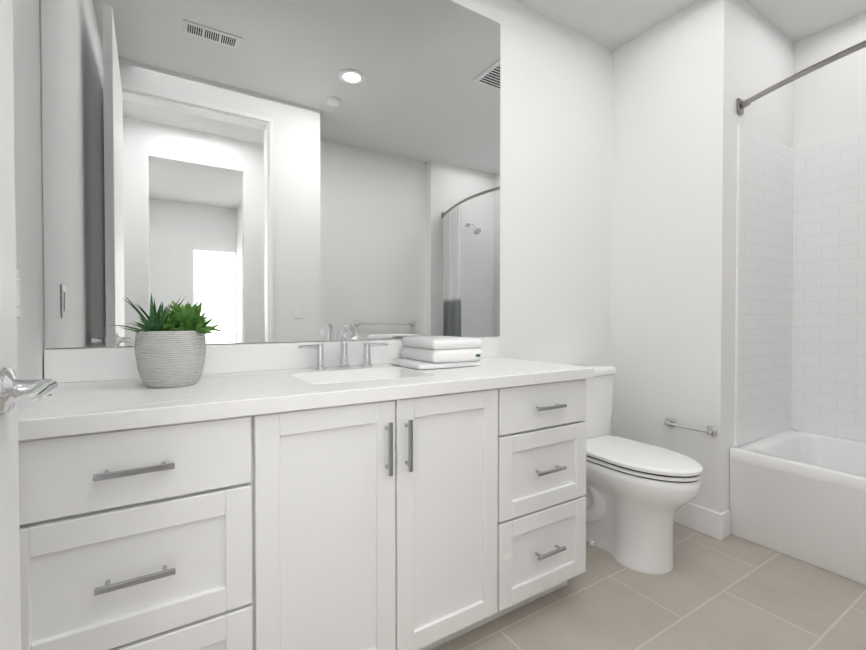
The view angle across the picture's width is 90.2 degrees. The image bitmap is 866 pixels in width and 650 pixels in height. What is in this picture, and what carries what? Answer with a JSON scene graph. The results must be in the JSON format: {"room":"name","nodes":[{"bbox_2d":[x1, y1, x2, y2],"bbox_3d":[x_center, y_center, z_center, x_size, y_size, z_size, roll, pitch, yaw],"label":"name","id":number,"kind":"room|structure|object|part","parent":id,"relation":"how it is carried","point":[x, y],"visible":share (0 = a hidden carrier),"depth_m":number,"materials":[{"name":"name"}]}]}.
{"room":"bathroom","nodes":[
{"label":"bathroom","id":0,"kind":"room"},
{"bbox_2d":[12,0,43,379],"bbox_3d":[-0.720,-0.278,0.466,0.120,2.740,1.810,0,1,-32],"label":"wall","id":1,"kind":"structure","parent":0,"point":[27,155],"depth_m":1.14,"materials":[{"name":"white paint"}]},
{"bbox_2d":[0,0,20,649],"bbox_3d":[-0.424,-0.171,0.261,0.059,2.508,0.900,0,1,-32],"label":"door leaf","id":2,"kind":"structure","parent":1,"relation":"in","point":[10,620],"depth_m":0.63,"materials":[{"name":"white paint"}]},
{"bbox_2d":[0,366,57,413],"bbox_3d":[-0.596,0.091,0.556,0.157,0.066,0.151,0,1,-32],"label":"door handle","id":3,"kind":"object","parent":2,"relation":"attached to","point":[18,393],"depth_m":0.59,"materials":[{"name":"silver metal"}]},
{"bbox_2d":[16,269,19,317],"bbox_3d":[-0.984,-0.075,1.017,0.010,0.116,0.072,0,1,-32],"label":"light switch","id":4,"kind":"object","parent":1,"relation":"attached to","point":[18,291],"visible":0.42,"depth_m":1.02,"materials":[{"name":"white paint"}]},
{"bbox_2d":[39,0,612,434],"bbox_3d":[0.265,-0.302,2.215,4.100,2.740,0.120,0,1,-32],"label":"wall","id":5,"kind":"structure","parent":0,"point":[556,105],"depth_m":2.38,"materials":[{"name":"white paint"}]},
{"bbox_2d":[41,0,499,348],"bbox_3d":[-0.402,-0.721,1.718,1.741,1.568,0.007,0,1,-32],"label":"mirror","id":6,"kind":"object","parent":5,"relation":"attached to","point":[258,171],"visible":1,"depth_m":1.60,"materials":[{"name":"clear glass"}]},
{"bbox_2d":[44,337,497,382],"bbox_3d":[-0.406,0.116,1.718,1.722,0.099,0.020,0,1,-32],"label":"backsplash","id":7,"kind":"structure","parent":5,"relation":"attached to","point":[60,365],"depth_m":1.49,"materials":[{"name":"white stone"}]},
{"bbox_2d":[431,522,865,649],"bbox_3d":[2.023,1.159,-0.687,4.400,0.100,7.300,0,1,-32],"label":"floor","id":8,"kind":"structure","parent":0,"point":[730,592],"depth_m":1.64,"materials":[{"name":"tile"}]},
{"bbox_2d":[18,375,593,649],"bbox_3d":[-0.254,0.644,1.477,1.716,0.869,0.602,0,1,-32],"label":"bathroom vanity","id":9,"kind":"object","parent":8,"relation":"on","point":[343,493],"depth_m":1.13,"materials":[{"name":"white paint"}]},
{"bbox_3d":[-0.625,0.304,0.907,0.140,0.012,0.034,0,1,-32],"label":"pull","id":10,"kind":"part","parent":9,"relation":"part of","materials":[{"name":"silver metal"}]},
{"bbox_3d":[-0.625,0.534,0.910,0.140,0.012,0.034,0,1,-32],"label":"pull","id":11,"kind":"part","parent":9,"relation":"part of","materials":[{"name":"silver metal"}]},
{"bbox_3d":[-0.639,0.302,0.930,0.459,0.160,0.021,0,1,-32],"label":"drawer","id":12,"kind":"part","parent":9,"relation":"part of","materials":[{"name":"white paint"}]},
{"bbox_3d":[-0.639,0.534,0.933,0.459,0.287,0.021,0,1,-32],"label":"drawer","id":13,"kind":"part","parent":9,"relation":"part of","materials":[{"name":"white paint"}]},
{"bbox_3d":[-0.639,0.833,0.937,0.459,0.296,0.021,0,1,-32],"label":"drawer","id":14,"kind":"part","parent":9,"relation":"part of","materials":[{"name":"white paint"}]},
{"bbox_2d":[18,355,593,434],"bbox_3d":[-0.256,0.189,1.478,1.722,0.040,0.587,0,1,-32],"label":"countertop","id":15,"kind":"structure","parent":9,"relation":"on","point":[95,402],"depth_m":1.16,"materials":[{"name":"white stone"}]},
{"bbox_2d":[116,294,224,387],"bbox_3d":[-0.751,0.037,1.238,0.288,0.269,0.238,0,1,-32],"label":"potted plant","id":16,"kind":"object","parent":15,"relation":"on","point":[170,350],"visible":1,"depth_m":1.18,"materials":[{"name":"green plant"}]},
{"bbox_3d":[-0.751,0.094,1.241,0.176,0.156,0.176,0,1,-32],"label":"pot","id":17,"kind":"part","parent":16,"relation":"part of","materials":[{"name":"ceramic"}]},
{"bbox_2d":[294,323,389,370],"bbox_3d":[-0.320,0.080,1.636,0.362,0.172,0.150,0,1,-32],"label":"faucet","id":18,"kind":"object","parent":15,"relation":"on","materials":[{"name":"silver metal"}]},
{"bbox_2d":[310,371,401,382],"bbox_3d":[-0.243,0.284,1.486,0.470,0.174,0.335,0,1,-32],"label":"sink","id":19,"kind":"object","parent":15,"relation":"in","point":[337,378],"depth_m":1.62,"materials":[{"name":"white ceramic"}]},
{"bbox_2d":[388,336,482,369],"bbox_3d":[0.010,0.107,1.770,0.301,0.114,0.286,0,1,-32],"label":"folded towel","id":20,"kind":"object","parent":15,"relation":"on","point":[427,352],"visible":1,"depth_m":1.68,"materials":[{"name":"white fabric"}]},
{"bbox_3d":[-0.275,0.598,1.160,0.381,0.759,0.021,0,1,-32],"label":"door","id":21,"kind":"part","parent":9,"relation":"part of","materials":[{"name":"white paint"}]},
{"bbox_3d":[-0.125,0.348,1.218,0.012,0.150,0.034,0,1,-32],"label":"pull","id":22,"kind":"part","parent":9,"relation":"part of","materials":[{"name":"silver metal"}]},
{"bbox_3d":[-0.070,0.348,1.252,0.012,0.150,0.034,0,1,-32],"label":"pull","id":23,"kind":"part","parent":9,"relation":"part of","materials":[{"name":"silver metal"}]},
{"bbox_3d":[0.052,0.596,1.363,0.381,0.759,0.021,0,1,-32],"label":"door","id":24,"kind":"part","parent":9,"relation":"part of","materials":[{"name":"white paint"}]},
{"bbox_3d":[0.408,0.824,1.588,0.443,0.296,0.021,0,1,-32],"label":"drawer","id":25,"kind":"part","parent":9,"relation":"part of","materials":[{"name":"white paint"}]},
{"bbox_3d":[0.408,0.524,1.584,0.443,0.287,0.021,0,1,-32],"label":"drawer","id":26,"kind":"part","parent":9,"relation":"part of","materials":[{"name":"white paint"}]},
{"bbox_3d":[0.408,0.293,1.581,0.443,0.160,0.021,0,1,-32],"label":"drawer","id":27,"kind":"part","parent":9,"relation":"part of","materials":[{"name":"white paint"}]},
{"bbox_3d":[0.423,0.822,1.565,0.140,0.012,0.034,0,1,-32],"label":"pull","id":28,"kind":"part","parent":9,"relation":"part of","materials":[{"name":"silver metal"}]},
{"bbox_3d":[0.423,0.525,1.561,0.140,0.012,0.034,0,1,-32],"label":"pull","id":29,"kind":"part","parent":9,"relation":"part of","materials":[{"name":"silver metal"}]},
{"bbox_3d":[0.423,0.295,1.558,0.140,0.012,0.034,0,1,-32],"label":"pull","id":30,"kind":"part","parent":9,"relation":"part of","materials":[{"name":"silver metal"}]},
{"bbox_2d":[567,363,702,573],"bbox_3d":[0.891,0.648,2.092,0.472,0.843,0.760,0,1,-32],"label":"toilet","id":31,"kind":"object","parent":8,"relation":"on","point":[638,495],"visible":0.81,"depth_m":1.91,"materials":[{"name":"white ceramic"}]},
{"bbox_3d":[0.750,0.246,2.313,0.472,0.044,0.226,0,1,-32],"label":"tank lid","id":32,"kind":"part","parent":31,"relation":"part of","materials":[{"name":"white ceramic"}]},
{"bbox_3d":[0.749,0.452,2.318,0.452,0.365,0.210,0,1,-32],"label":"tank","id":33,"kind":"part","parent":31,"relation":"part of","materials":[{"name":"white ceramic"}]},
{"bbox_3d":[0.904,0.855,2.074,0.360,0.430,0.698,0,1,-32],"label":"bowl","id":34,"kind":"part","parent":31,"relation":"part of","materials":[{"name":"white ceramic"}]},
{"bbox_3d":[0.946,0.627,2.003,0.366,0.016,0.547,0,1,-32],"label":"seat","id":35,"kind":"part","parent":31,"relation":"part of","materials":[{"name":"white plastic"}]},
{"bbox_3d":[0.946,0.602,2.004,0.370,0.023,0.554,0,1,-32],"label":"lid","id":36,"kind":"part","parent":31,"relation":"part of","materials":[{"name":"white plastic"}]},
{"bbox_2d":[729,429,865,584],"bbox_3d":[2.230,0.855,1.751,0.754,0.440,1.526,0,1,-32],"label":"bathtub","id":37,"kind":"object","parent":8,"relation":"on","point":[800,495],"visible":0.94,"depth_m":2.00,"materials":[{"name":"white ceramic"}]},
{"bbox_2d":[515,0,865,50],"bbox_3d":[2.023,-1.681,-0.727,4.400,0.100,7.300,0,1,-32],"label":"ceiling","id":38,"kind":"structure","parent":0,"point":[612,25],"depth_m":2.33,"materials":[{"name":"white paint"}]},
{"bbox_2d":[611,0,794,512],"bbox_3d":[1.677,-0.308,2.656,0.964,2.740,0.621,0,1,-32],"label":"wall","id":39,"kind":"structure","parent":0,"point":[685,79],"depth_m":2.32,"materials":[{"name":"white paint"}]},
{"bbox_2d":[664,417,716,435],"bbox_3d":[1.332,0.533,2.254,0.058,0.048,0.258,0,1,-32],"label":"towel rail","id":40,"kind":"object","parent":39,"relation":"attached to","point":[709,430],"visible":1,"depth_m":2.21,"materials":[{"name":"silver metal"}]},
{"bbox_2d":[674,503,721,539],"bbox_3d":[1.266,1.000,2.410,0.014,0.130,0.634,0,1,-32],"label":"baseboard","id":41,"kind":"structure","parent":39,"relation":"attached to","point":[708,522],"depth_m":2.22,"materials":[{"name":"white paint"}]},
{"bbox_2d":[720,509,730,538],"bbox_3d":[1.472,1.004,2.173,0.086,0.130,0.014,0,1,-32],"label":"baseboard","id":42,"kind":"structure","parent":39,"relation":"attached to","point":[726,523],"depth_m":2.17,"materials":[{"name":"white paint"}]},
{"bbox_2d":[734,122,740,446],"bbox_3d":[1.563,-0.202,2.216,0.012,1.659,0.009,0,1,-32],"label":"wall tile edge","id":43,"kind":"structure","parent":39,"relation":"attached to","point":[737,285],"depth_m":2.21,"materials":[{"name":"white paint"}]},
{"bbox_2d":[737,124,793,445],"bbox_3d":[1.856,-0.205,2.399,0.678,1.659,0.008,0,1,-32],"label":"wall tiles","id":44,"kind":"structure","parent":39,"relation":"attached to","point":[765,282],"depth_m":2.38,"materials":[{"name":"white tile"}]},
{"bbox_2d":[737,40,865,113],"bbox_3d":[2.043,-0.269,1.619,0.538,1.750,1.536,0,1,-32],"label":"shower rail","id":45,"kind":"object","parent":39,"relation":"attached to","point":[742,104],"visible":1,"depth_m":1.91,"materials":[{"name":"silver metal"}]},
{"bbox_2d":[793,12,865,434],"bbox_3d":[2.669,-0.297,1.860,0.120,2.740,1.779,0,1,-32],"label":"wall","id":46,"kind":"structure","parent":0,"point":[830,102],"depth_m":2.43,"materials":[{"name":"white paint"}]},
{"bbox_2d":[791,131,865,441],"bbox_3d":[2.548,-0.199,1.934,0.008,1.659,1.529,0,1,-32],"label":"wall tile","id":47,"kind":"structure","parent":46,"relation":"attached to","point":[828,397],"depth_m":2.43,"materials":[{"name":"white tile"}]}
]}

